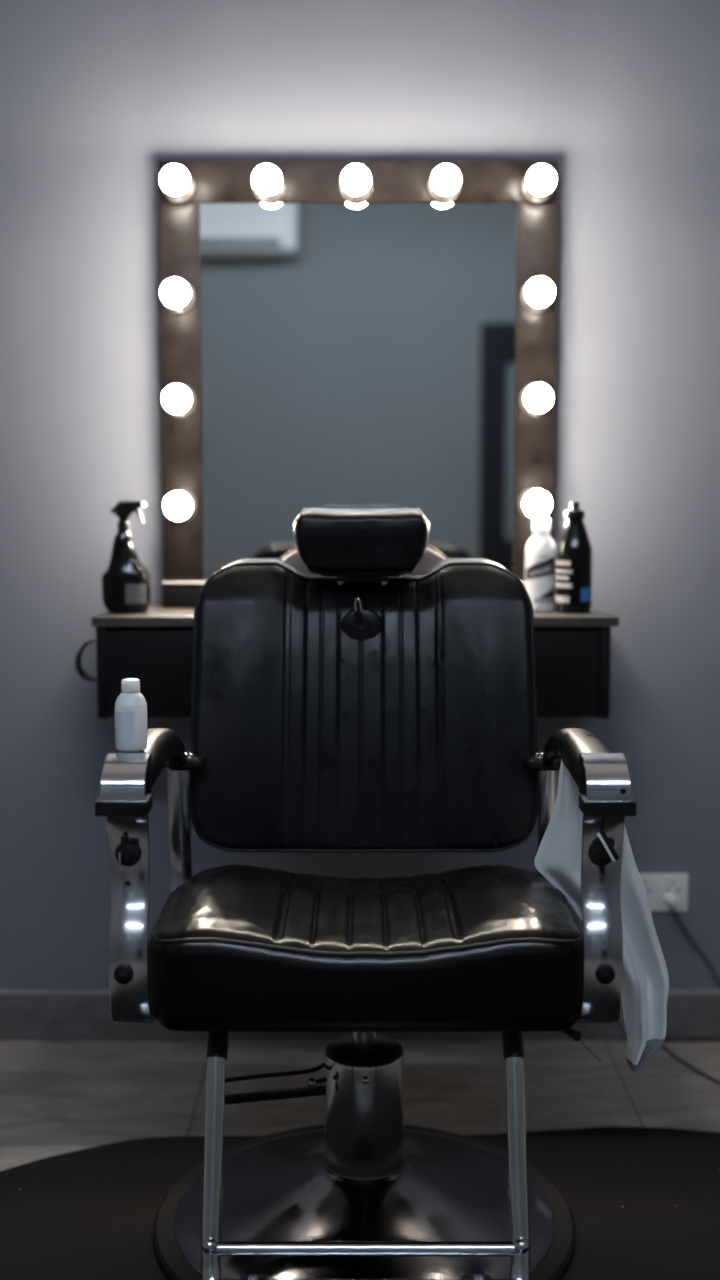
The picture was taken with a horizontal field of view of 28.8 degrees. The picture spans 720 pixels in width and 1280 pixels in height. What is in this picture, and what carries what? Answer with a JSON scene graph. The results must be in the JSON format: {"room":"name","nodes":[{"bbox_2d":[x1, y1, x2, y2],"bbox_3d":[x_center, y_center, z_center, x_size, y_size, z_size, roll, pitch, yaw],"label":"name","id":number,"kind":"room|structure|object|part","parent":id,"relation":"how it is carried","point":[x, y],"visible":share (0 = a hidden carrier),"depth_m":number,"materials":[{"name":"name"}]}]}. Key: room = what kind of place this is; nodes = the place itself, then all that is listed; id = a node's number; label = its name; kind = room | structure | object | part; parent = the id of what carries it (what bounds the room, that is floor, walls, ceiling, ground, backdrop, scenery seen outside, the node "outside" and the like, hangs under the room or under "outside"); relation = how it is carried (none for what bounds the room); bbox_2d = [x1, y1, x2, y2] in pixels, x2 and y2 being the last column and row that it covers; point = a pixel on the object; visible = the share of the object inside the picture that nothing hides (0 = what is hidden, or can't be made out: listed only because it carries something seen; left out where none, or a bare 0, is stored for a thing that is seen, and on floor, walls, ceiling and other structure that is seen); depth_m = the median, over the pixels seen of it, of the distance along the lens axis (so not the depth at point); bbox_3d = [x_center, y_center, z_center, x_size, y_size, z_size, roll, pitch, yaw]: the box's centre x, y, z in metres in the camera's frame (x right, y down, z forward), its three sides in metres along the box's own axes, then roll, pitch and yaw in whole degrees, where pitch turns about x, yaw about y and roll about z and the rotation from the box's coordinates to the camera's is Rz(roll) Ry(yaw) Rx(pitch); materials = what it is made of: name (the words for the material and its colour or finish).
{"room":"salon","nodes":[
{"label":"salon","id":0,"kind":"room"},
{"bbox_2d":[0,0,719,989],"bbox_3d":[0.100,-0.580,2.786,4.200,2.800,0.100,0,6,0],"label":"wall","id":1,"kind":"structure","parent":0,"point":[624,95],"depth_m":2.73,"materials":[{"name":"paint"}]},
{"bbox_2d":[75,605,618,718],"bbox_3d":[-0.033,0.037,2.652,0.991,0.186,0.290,0,6,0],"label":"vanity counter","id":2,"kind":"object","parent":1,"relation":"attached to","point":[154,647],"visible":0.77,"depth_m":2.52,"materials":[{"name":"brown laminate"}]},
{"bbox_2d":[101,501,149,612],"bbox_3d":[-0.432,-0.153,2.582,0.088,0.206,0.059,0,6,0],"label":"spray bottle","id":3,"kind":"object","parent":2,"relation":"on","point":[125,582],"visible":1,"depth_m":2.56,"materials":[{"name":"black plastic"}]},
{"bbox_3d":[-0.233,0.061,2.526,0.442,0.157,0.020,0,6,0],"label":"drawer","id":4,"kind":"part","parent":2,"relation":"part of","materials":[{"name":"black paint"}]},
{"bbox_2d":[158,161,557,607],"bbox_3d":[-0.004,-0.483,2.672,0.755,0.844,0.142,0,6,0],"label":"vanity mirror","id":5,"kind":"object","parent":2,"relation":"on","point":[334,334],"visible":0.98,"depth_m":2.67,"materials":[{"name":"grey mirror"}]},
{"bbox_2d":[161,165,193,201],"bbox_3d":[-0.343,-0.853,2.603,0.061,0.061,0.078,0,6,0],"label":"bulb","id":6,"kind":"object","parent":5,"relation":"attached to","point":[177,181],"depth_m":2.59,"materials":[{"name":"white glass"}]},
{"bbox_2d":[161,279,194,312],"bbox_3d":[-0.344,-0.648,2.623,0.061,0.061,0.078,0,6,0],"label":"bulb","id":7,"kind":"object","parent":5,"relation":"attached to","point":[177,295],"depth_m":2.60,"materials":[{"name":"white glass"}]},
{"bbox_2d":[163,384,195,416],"bbox_3d":[-0.344,-0.454,2.643,0.061,0.061,0.078,0,6,0],"label":"bulb","id":8,"kind":"object","parent":5,"relation":"attached to","point":[179,400],"depth_m":2.62,"materials":[{"name":"white glass"}]},
{"bbox_2d":[164,490,196,521],"bbox_3d":[-0.344,-0.255,2.663,0.061,0.061,0.078,0,6,0],"label":"bulb","id":9,"kind":"object","parent":5,"relation":"attached to","point":[179,505],"depth_m":2.64,"materials":[{"name":"white glass"}]},
{"bbox_3d":[-0.343,-0.472,2.713,0.077,0.720,0.064,0,6,0],"label":"frame rail","id":10,"kind":"part","parent":5,"relation":"part of","materials":[{"name":"brown wood"}]},
{"bbox_2d":[252,165,284,201],"bbox_3d":[-0.172,-0.853,2.603,0.061,0.061,0.078,0,6,0],"label":"bulb","id":11,"kind":"object","parent":5,"relation":"attached to","point":[268,181],"depth_m":2.59,"materials":[{"name":"white glass"}]},
{"bbox_2d":[340,165,371,201],"bbox_3d":[-0.007,-0.853,2.603,0.061,0.061,0.078,0,6,0],"label":"bulb","id":12,"kind":"object","parent":5,"relation":"attached to","point":[355,180],"depth_m":2.58,"materials":[{"name":"white glass"}]},
{"bbox_2d":[199,203,516,581],"bbox_3d":[-0.004,-0.470,2.690,0.605,0.723,0.006,0,6,0],"label":"mirror glass","id":13,"kind":"object","parent":5,"relation":"on","point":[352,355],"depth_m":2.68,"materials":[{"name":"grey mirror"}]},
{"bbox_3d":[-0.004,-0.868,2.673,0.755,0.077,0.064,0,6,0],"label":"frame rail","id":14,"kind":"part","parent":5,"relation":"part of","materials":[{"name":"brown wood"}]},
{"bbox_2d":[428,165,460,201],"bbox_3d":[0.159,-0.853,2.603,0.061,0.061,0.078,0,6,0],"label":"bulb","id":15,"kind":"object","parent":5,"relation":"attached to","point":[444,181],"depth_m":2.59,"materials":[{"name":"white glass"}]},
{"bbox_2d":[518,488,550,519],"bbox_3d":[0.336,-0.259,2.662,0.061,0.061,0.078,0,6,0],"label":"bulb","id":16,"kind":"object","parent":5,"relation":"attached to","point":[532,502],"depth_m":2.64,"materials":[{"name":"white glass"}]},
{"bbox_3d":[0.336,-0.472,2.713,0.077,0.720,0.064,0,6,0],"label":"frame rail","id":17,"kind":"part","parent":5,"relation":"part of","materials":[{"name":"brown wood"}]},
{"bbox_2d":[519,384,552,415],"bbox_3d":[0.336,-0.456,2.642,0.061,0.061,0.078,0,6,0],"label":"bulb","id":18,"kind":"object","parent":5,"relation":"attached to","point":[534,399],"depth_m":2.62,"materials":[{"name":"white glass"}]},
{"bbox_2d":[521,278,553,311],"bbox_3d":[0.336,-0.650,2.623,0.061,0.061,0.078,0,6,0],"label":"bulb","id":19,"kind":"object","parent":5,"relation":"attached to","point":[537,294],"depth_m":2.60,"materials":[{"name":"white glass"}]},
{"bbox_2d":[522,165,555,201],"bbox_3d":[0.336,-0.853,2.603,0.061,0.061,0.078,0,6,0],"label":"bulb","id":20,"kind":"object","parent":5,"relation":"attached to","point":[538,181],"depth_m":2.59,"materials":[{"name":"white glass"}]},
{"bbox_2d":[525,517,556,611],"bbox_3d":[0.340,-0.142,2.628,0.059,0.176,0.048,0,6,0],"label":"lotion bottle","id":21,"kind":"object","parent":2,"relation":"on","point":[540,552],"visible":0.96,"depth_m":2.61,"materials":[{"name":"white plastic"}]},
{"bbox_3d":[0.212,0.061,2.526,0.436,0.157,0.020,0,6,0],"label":"drawer","id":22,"kind":"part","parent":2,"relation":"part of","materials":[{"name":"black paint"}]},
{"bbox_2d":[556,501,591,612],"bbox_3d":[0.397,-0.154,2.598,0.067,0.205,0.067,0,6,0],"label":"bottle","id":23,"kind":"object","parent":2,"relation":"on","point":[574,548],"visible":1,"depth_m":2.57,"materials":[{"name":"black plastic"}]},
{"bbox_2d":[0,994,719,1039],"bbox_3d":[0.100,0.770,2.865,4.000,0.098,0.012,0,6,0],"label":"baseboard","id":24,"kind":"structure","parent":1,"relation":"attached to","point":[22,1016],"depth_m":2.86,"materials":[{"name":"wood"}]},
{"bbox_2d":[0,990,719,993],"bbox_3d":[0.100,0.719,2.860,4.000,0.005,0.011,0,6,0],"label":"trim","id":25,"kind":"structure","parent":1,"relation":"attached to","point":[1,991],"depth_m":2.85,"materials":[{"name":"grey"}]},
{"bbox_2d":[640,874,687,911],"bbox_3d":[0.605,0.513,2.840,0.120,0.078,0.009,0,6,0],"label":"power outlet","id":26,"kind":"object","parent":1,"relation":"attached to","point":[656,886],"visible":0.73,"depth_m":2.83,"materials":[{"name":"white plastic"}]},
{"bbox_2d":[0,1040,719,1170],"bbox_3d":[0.100,1.097,0.592,4.200,0.100,4.800,0,6,0],"label":"floor","id":27,"kind":"structure","parent":0,"point":[57,1097],"depth_m":2.63,"materials":[{"name":"stone"}]},
{"bbox_2d":[0,1126,719,1279],"bbox_3d":[0.015,0.938,1.615,1.992,0.012,1.668,0,6,0],"label":"floor mat","id":28,"kind":"object","parent":27,"relation":"on","point":[89,1213],"visible":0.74,"depth_m":2.18,"materials":[{"name":"black rubber"}]},
{"bbox_2d":[95,508,636,1279],"bbox_3d":[0.007,0.357,1.957,0.669,1.077,0.903,0,6,0],"label":"barber chair","id":29,"kind":"object","parent":28,"relation":"on","point":[364,687],"visible":1,"depth_m":2.05,"materials":[{"name":"black leather"}]},
{"bbox_3d":[-0.292,0.269,1.762,0.033,0.033,0.020,0,6,0],"label":"adjuster knob","id":30,"kind":"part","parent":29,"relation":"part of","materials":[{"name":"black plastic"}]},
{"bbox_2d":[114,678,146,751],"bbox_3d":[-0.297,0.096,1.818,0.041,0.093,0.042,0,6,0],"label":"bottle","id":31,"kind":"object","parent":29,"relation":"on","point":[130,711],"visible":1,"depth_m":1.80,"materials":[{"name":"white plastic"}]},
{"bbox_3d":[-0.290,0.336,1.963,0.059,0.288,0.454,0,6,0],"label":"arm frame","id":32,"kind":"part","parent":29,"relation":"part of","materials":[{"name":"metal"}]},
{"bbox_3d":[-0.292,0.171,1.951,0.060,0.079,0.366,0,6,0],"label":"armrest","id":33,"kind":"part","parent":29,"relation":"part of","materials":[{"name":"black leather"}]},
{"bbox_3d":[-0.182,0.664,1.742,0.033,0.332,0.235,0,6,-3],"label":"footrest leg","id":34,"kind":"part","parent":29,"relation":"part of","materials":[{"name":"silver metal"}]},
{"bbox_3d":[-0.134,0.654,2.068,0.176,0.043,0.020,-1,6,-13],"label":"lever rod","id":35,"kind":"part","parent":29,"relation":"part of","materials":[{"name":"black plastic"}]},
{"bbox_3d":[-0.126,0.667,2.051,0.153,0.028,0.008,0,6,0],"label":"pump lever","id":36,"kind":"part","parent":29,"relation":"part of","materials":[{"name":"black plastic"}]},
{"bbox_3d":[-0.002,-0.037,2.186,0.011,0.022,0.018,3,7,29],"label":"key stem","id":37,"kind":"part","parent":29,"relation":"part of","materials":[{"name":"black plastic"}]},
{"bbox_3d":[0.006,0.099,2.239,0.546,0.452,0.220,0,6,0],"label":"backrest","id":38,"kind":"part","parent":29,"relation":"part of","materials":[{"name":"black leather"}]},
{"bbox_3d":[0.006,0.537,2.084,0.035,0.142,0.035,0,6,0],"label":"piston rod","id":39,"kind":"part","parent":29,"relation":"part of","materials":[{"name":"metal"}]},
{"bbox_3d":[0.006,0.825,2.112,0.571,0.086,0.571,0,6,0],"label":"plate","id":40,"kind":"part","parent":29,"relation":"part of","materials":[{"name":"silver metal"}]},
{"bbox_3d":[0.007,0.033,2.318,0.390,0.410,0.116,0,6,0],"label":"shell trim","id":41,"kind":"part","parent":29,"relation":"part of","materials":[{"name":"black plastic"}]},
{"bbox_2d":[148,864,582,1031],"bbox_3d":[0.010,0.404,1.952,0.570,0.145,0.442,0,6,0],"label":"seat cushion","id":42,"kind":"object","parent":29,"relation":"on","point":[228,952],"depth_m":1.75,"materials":[{"name":"black leather"}]},
{"bbox_3d":[0.197,0.664,1.742,0.033,0.332,0.236,0,6,3],"label":"footrest leg","id":43,"kind":"part","parent":29,"relation":"part of","materials":[{"name":"silver metal"}]},
{"bbox_3d":[0.269,0.515,1.863,0.019,0.022,0.059,-5,8,-41],"label":"seat release lever","id":44,"kind":"part","parent":29,"relation":"part of","materials":[{"name":"black plastic"}]},
{"bbox_3d":[0.306,0.171,1.951,0.060,0.079,0.366,0,6,0],"label":"armrest","id":45,"kind":"part","parent":29,"relation":"part of","materials":[{"name":"black leather"}]},
{"bbox_3d":[0.304,0.336,1.963,0.059,0.288,0.454,0,6,0],"label":"arm frame","id":46,"kind":"part","parent":29,"relation":"part of","materials":[{"name":"metal"}]},
{"bbox_3d":[0.304,0.269,1.762,0.033,0.033,0.020,0,6,0],"label":"adjuster knob","id":47,"kind":"part","parent":29,"relation":"part of","materials":[{"name":"black plastic"}]},
{"bbox_2d":[534,760,668,1072],"bbox_3d":[0.343,0.387,1.984,0.192,0.448,0.057,0,6,0],"label":"towel","id":48,"kind":"object","parent":29,"relation":"hanging from","point":[645,978],"visible":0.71,"depth_m":1.97,"materials":[{"name":"white fabric"}]},
{"bbox_3d":[0.311,0.256,1.749,0.028,0.040,0.008,0,6,0],"label":"lever blade","id":49,"kind":"part","parent":29,"relation":"part of","materials":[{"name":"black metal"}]},
{"bbox_2d":[662,892,719,1083],"bbox_3d":[0.898,0.677,2.738,0.603,0.312,0.227,0,6,0],"label":"cable","id":50,"kind":"object","parent":27,"relation":"on","point":[670,898],"visible":0.9,"depth_m":2.82,"materials":[{"name":"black plastic"}]}
]}

